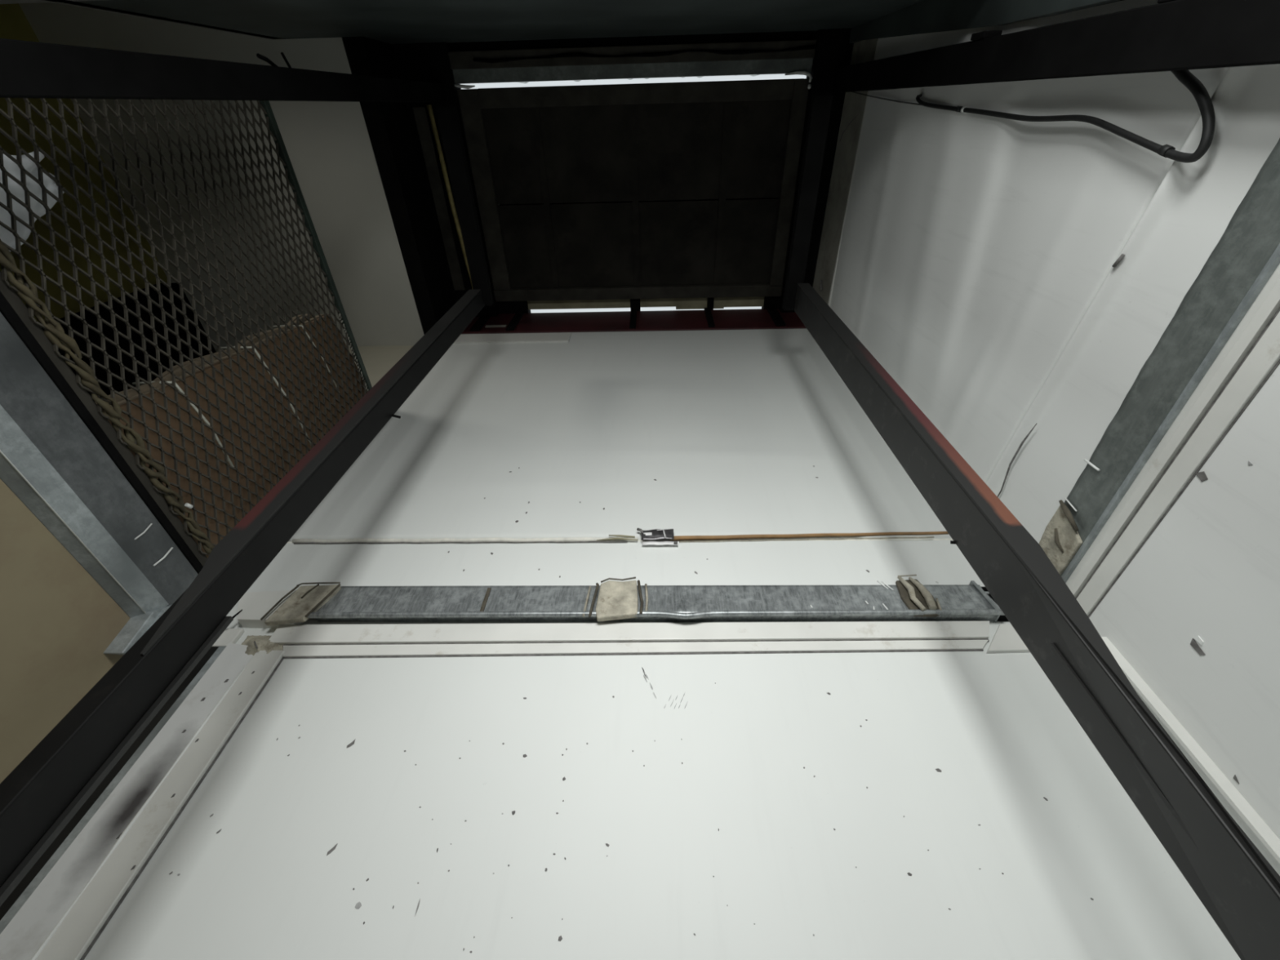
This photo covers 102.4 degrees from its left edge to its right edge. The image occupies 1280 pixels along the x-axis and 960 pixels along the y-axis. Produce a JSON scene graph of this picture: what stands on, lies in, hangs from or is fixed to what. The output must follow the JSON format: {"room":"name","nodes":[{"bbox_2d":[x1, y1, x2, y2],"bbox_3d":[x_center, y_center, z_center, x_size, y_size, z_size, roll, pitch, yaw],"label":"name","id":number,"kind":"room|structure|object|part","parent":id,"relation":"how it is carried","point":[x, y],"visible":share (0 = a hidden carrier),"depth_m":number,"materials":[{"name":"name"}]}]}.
{"room":"elevator shaft","nodes":[
{"label":"elevator shaft","id":0,"kind":"room"},
{"bbox_2d":[0,0,103,4],"bbox_3d":[-2.400,-0.436,0.152,1.800,3.570,0.040,0,-54,2],"label":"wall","id":1,"kind":"structure","parent":0,"point":[2,2],"depth_m":1.58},
{"bbox_2d":[0,478,130,783],"bbox_3d":[-1.443,0.542,0.079,0.042,2.334,1.500,0,-54,2],"label":"wall","id":2,"kind":"structure","parent":0,"point":[57,623],"depth_m":1.20,"materials":[{"name":"beige paint"}]},
{"bbox_2d":[0,311,198,654],"bbox_3d":[-1.380,-0.178,1.052,0.073,0.286,1.445,0,-54,2],"label":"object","id":3,"kind":"object","parent":2,"relation":"attached to","point":[51,460],"visible":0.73,"depth_m":1.25,"materials":[{"name":"metal"}]},
{"bbox_2d":[0,97,372,573],"bbox_3d":[-1.362,-0.641,1.654,0.051,1.224,1.425,0,-54,2],"label":"mesh screen","id":4,"kind":"object","parent":3,"relation":"on","point":[44,344],"visible":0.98,"depth_m":1.51,"materials":[{"name":"metal"}]},
{"bbox_2d":[0,151,64,251],"bbox_3d":[-1.442,-0.657,1.194,0.040,0.228,0.208,8,-54,-4],"label":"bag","id":5,"kind":"object","parent":4,"relation":"attached to","point":[6,237],"visible":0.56,"depth_m":1.19,"materials":[{"name":"plastic"}]},
{"bbox_2d":[0,3,167,322],"bbox_3d":[-2.992,-1.389,1.731,0.060,2.180,2.850,0,-54,2],"label":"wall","id":6,"kind":"structure","parent":0,"point":[14,24],"depth_m":2.65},
{"bbox_2d":[48,0,279,39],"bbox_3d":[-1.791,-2.025,1.239,0.060,2.180,1.300,0,-54,2],"label":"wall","id":7,"kind":"structure","parent":0,"point":[118,11],"depth_m":1.89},
{"bbox_2d":[18,2,424,348],"bbox_3d":[-2.221,-2.040,2.637,1.560,0.080,2.900,0,-54,2],"label":"wall","id":8,"kind":"structure","parent":0,"point":[327,144],"depth_m":2.85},
{"bbox_2d":[214,345,413,386],"bbox_3d":[-2.223,-0.223,2.563,1.530,2.180,0.050,0,-54,2],"label":"wall","id":9,"kind":"structure","parent":0,"point":[377,361],"depth_m":3.25,"materials":[{"name":"beige paint"}]},
{"bbox_2d":[342,36,453,334],"bbox_3d":[-1.372,-1.672,3.151,0.100,0.510,1.540,0,-54,2],"label":"wall","id":10,"kind":"structure","parent":0,"point":[388,125],"depth_m":2.95,"materials":[{"name":"black paint"}]},
{"bbox_2d":[59,0,924,84],"bbox_3d":[-0.310,-1.916,2.250,2.940,1.640,0.216,0,-54,2],"label":"ceiling","id":11,"kind":"structure","parent":0,"point":[488,41],"depth_m":2.37,"materials":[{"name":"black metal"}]},
{"bbox_2d":[454,84,475,88],"bbox_3d":[-0.999,-2.226,2.914,0.131,0.019,0.019,3,-54,-1],"label":"scrap","id":12,"kind":"object","parent":11,"relation":"attached to","point":[466,86],"visible":0.98,"depth_m":2.91,"materials":[{"name":"grey metal"}]},
{"bbox_3d":[-0.312,-1.987,2.198,2.940,1.640,0.040,0,-54,2],"label":"panel","id":13,"kind":"part","parent":11,"relation":"part of","materials":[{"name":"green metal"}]},
{"bbox_2d":[785,71,812,88],"bbox_3d":[0.885,-2.228,2.836,0.153,0.072,0.065,22,-56,-14],"label":"scrap","id":14,"kind":"object","parent":11,"relation":"attached to","point":[798,73],"visible":1,"depth_m":2.84,"materials":[{"name":"grey metal"}]},
{"bbox_2d":[393,28,853,316],"bbox_3d":[-0.080,-1.782,3.249,2.480,0.174,1.540,0,-54,2],"label":"metal frame","id":15,"kind":"structure","parent":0,"point":[679,195],"depth_m":3.22,"materials":[{"name":"black metal"}]},
{"bbox_2d":[850,70,1215,163],"bbox_3d":[1.103,-1.399,1.917,0.020,2.413,0.190,0,-54,2],"label":"hanging cable","id":16,"kind":"object","parent":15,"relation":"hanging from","point":[1187,78],"visible":0.91,"depth_m":1.07,"materials":[{"name":"black rubber"}]},
{"bbox_2d":[84,328,1240,959],"bbox_3d":[-0.149,0.324,1.669,2.640,5.210,0.120,0,-54,2],"label":"wall","id":17,"kind":"structure","parent":0,"point":[922,805],"depth_m":1.19,"materials":[{"name":"white paint"}]},
{"bbox_2d":[0,628,244,920],"bbox_3d":[-1.243,1.121,0.519,0.164,2.372,0.037,0,-54,2],"label":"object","id":18,"kind":"object","parent":17,"relation":"attached to","point":[229,635],"visible":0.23,"depth_m":1.16,"materials":[{"name":"grey metal"}]},
{"bbox_2d":[0,635,284,959],"bbox_3d":[-1.089,1.127,0.510,0.190,2.355,0.042,0,-54,2],"label":"trim","id":19,"kind":"structure","parent":17,"relation":"attached to","point":[65,908],"depth_m":1.08,"materials":[{"name":"metal"}]},
{"bbox_2d":[231,574,1004,627],"bbox_3d":[-0.101,0.355,1.501,2.225,0.174,0.066,0,-54,2],"label":"metal beam","id":20,"kind":"structure","parent":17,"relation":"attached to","point":[908,600],"depth_m":1.49,"materials":[{"name":"metal"}]},
{"bbox_3d":[-0.130,0.333,1.621,2.560,0.362,0.040,0,-54,2],"label":"panel","id":21,"kind":"part","parent":17,"relation":"part of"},
{"bbox_3d":[-0.027,-0.377,2.592,2.400,2.008,0.051,0,-54,2],"label":"panel","id":22,"kind":"part","parent":17,"relation":"part of","materials":[{"name":"white paint"}]},
{"bbox_2d":[461,306,806,333],"bbox_3d":[-0.005,-1.093,3.541,2.400,0.390,0.080,0,-54,2],"label":"trim","id":23,"kind":"structure","parent":17,"relation":"attached to","point":[771,317],"depth_m":3.50,"materials":[{"name":"red paint"}]},
{"bbox_2d":[268,621,1030,658],"bbox_3d":[0.033,0.440,1.420,2.145,0.116,0.016,0,-54,2],"label":"trim","id":24,"kind":"structure","parent":17,"relation":"attached to","point":[543,639],"depth_m":1.42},
{"bbox_2d":[636,528,678,545],"bbox_3d":[0.058,0.187,1.744,0.140,0.079,0.020,0,-54,2],"label":"latch","id":25,"kind":"object","parent":17,"relation":"attached to","point":[655,534],"visible":1,"depth_m":1.74,"materials":[{"name":"metal"}]},
{"bbox_3d":[-0.156,1.141,0.513,2.560,2.380,0.040,0,-54,2],"label":"panel","id":26,"kind":"part","parent":17,"relation":"part of","materials":[{"name":"white paint"}]},
{"bbox_2d":[981,586,1008,621],"bbox_3d":[1.029,0.355,1.486,0.075,0.113,0.028,0,-54,2],"label":"bracket","id":27,"kind":"object","parent":17,"relation":"attached to","point":[1002,618],"visible":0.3,"depth_m":1.45,"materials":[{"name":"black metal"}]},
{"bbox_2d":[813,0,1279,875],"bbox_3d":[1.133,-0.301,1.184,0.100,5.210,1.640,0,-54,2],"label":"wall","id":28,"kind":"structure","parent":0,"point":[1016,280],"depth_m":1.33,"materials":[{"name":"white paint"}]},
{"bbox_3d":[1.153,-1.239,3.278,0.016,0.051,0.059,-2,-54,3],"label":"stain knob","id":29,"kind":"part","parent":28,"relation":"part of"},
{"bbox_3d":[1.169,-1.681,3.061,0.035,0.550,1.540,0,-54,2],"label":"panel","id":30,"kind":"part","parent":28,"relation":"part of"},
{"bbox_3d":[1.147,-0.870,1.956,0.081,2.190,1.450,0,-54,2],"label":"panel","id":31,"kind":"part","parent":28,"relation":"part of","materials":[{"name":"white paint"}]},
{"bbox_2d":[1039,137,1279,582],"bbox_3d":[1.096,-0.279,1.026,0.039,0.132,1.370,0,-54,2],"label":"metal beam","id":32,"kind":"structure","parent":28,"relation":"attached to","point":[1246,256],"depth_m":1.05,"materials":[{"name":"metal"}]},
{"bbox_2d":[1065,263,1279,617],"bbox_3d":[1.099,-0.166,0.940,0.020,0.154,1.450,0,-54,2],"label":"trim","id":33,"kind":"structure","parent":28,"relation":"attached to","point":[1251,355],"depth_m":1.03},
{"bbox_3d":[1.103,0.498,0.071,0.028,2.470,1.540,0,-54,2],"label":"panel","id":34,"kind":"part","parent":28,"relation":"part of","materials":[{"name":"white paint"}]},
{"bbox_2d":[1101,636,1279,863],"bbox_3d":[1.088,1.043,0.332,0.026,2.250,0.008,0,-54,2],"label":"trim","id":35,"kind":"structure","parent":28,"relation":"attached to","point":[1264,833],"depth_m":1.01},
{"bbox_3d":[-2.251,-0.712,0.814,1.585,0.070,2.900,0,-54,2],"label":"floor","id":36,"kind":"structure","parent":0,"visible":0},
{"bbox_2d":[41,282,216,396],"bbox_3d":[-2.855,-0.397,2.394,0.140,2.090,0.440,0,-54,2],"label":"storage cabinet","id":37,"kind":"object","parent":36,"relation":"on","point":[76,324],"visible":0.23,"depth_m":2.84,"materials":[{"name":"black metal"}]},
{"bbox_3d":[-2.794,-0.489,2.338,0.015,2.010,0.208,0,-54,2],"label":"door","id":38,"kind":"part","parent":37,"relation":"part of","materials":[{"name":"black metal"}]},
{"bbox_3d":[-2.789,-0.317,2.464,0.015,2.010,0.206,0,-54,2],"label":"door","id":39,"kind":"part","parent":37,"relation":"part of","materials":[{"name":"black metal"}]},
{"bbox_2d":[94,314,364,558],"bbox_3d":[-1.445,-0.286,1.941,0.134,1.275,0.546,0,-54,2],"label":"cardboard box","id":40,"kind":"object","parent":36,"relation":"on","point":[133,395],"visible":0.38,"depth_m":1.77,"materials":[{"name":"brown cardboard"}]},
{"bbox_3d":[-0.063,-0.289,-2.065,6.600,0.100,5.500,0,-54,2],"label":"floor","id":41,"kind":"structure","parent":0,"visible":0},
{"bbox_2d":[0,38,446,102],"bbox_3d":[-1.184,-0.728,0.840,0.075,5.070,0.165,0,-54,2],"label":"post","id":42,"kind":"object","parent":41,"relation":"on","point":[28,68],"visible":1,"depth_m":1.25,"materials":[{"name":"black metal"}]},
{"bbox_2d":[0,288,484,906],"bbox_3d":[-0.835,0.286,0.934,0.089,4.042,0.091,0,-54,2],"label":"post","id":43,"kind":"object","parent":41,"relation":"on","point":[38,798],"visible":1,"depth_m":0.91,"materials":[{"name":"black metal"}]},
{"bbox_2d":[435,94,833,310],"bbox_3d":[-0.022,-1.202,2.359,1.616,0.043,0.861,0,-54,2],"label":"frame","id":44,"kind":"object","parent":43,"relation":"on","point":[820,106],"visible":0.86,"depth_m":2.29,"materials":[{"name":"black metal"}]},
{"bbox_2d":[794,283,1279,959],"bbox_3d":[0.739,0.291,0.901,0.086,4.042,0.135,0,-54,2],"label":"post","id":45,"kind":"object","parent":41,"relation":"on","point":[1238,887],"visible":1,"depth_m":0.86,"materials":[{"name":"black metal"}]},
{"bbox_2d":[831,0,1279,93],"bbox_3d":[1.039,-0.726,0.789,0.053,5.070,0.135,0,-54,2],"label":"metal beam","id":46,"kind":"structure","parent":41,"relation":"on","point":[1167,35],"depth_m":1.14,"materials":[{"name":"black metal"}]},
{"label":"outside","id":47,"kind":"structure","parent":0,"visible":0},
{"bbox_2d":[520,74,759,83],"bbox_3d":[-0.028,-2.495,3.163,2.100,0.450,0.048,0,-54,2],"label":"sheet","id":48,"kind":"object","parent":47,"point":[759,74],"visible":0.02,"depth_m":3.30,"materials":[{"name":"white"}]}
]}

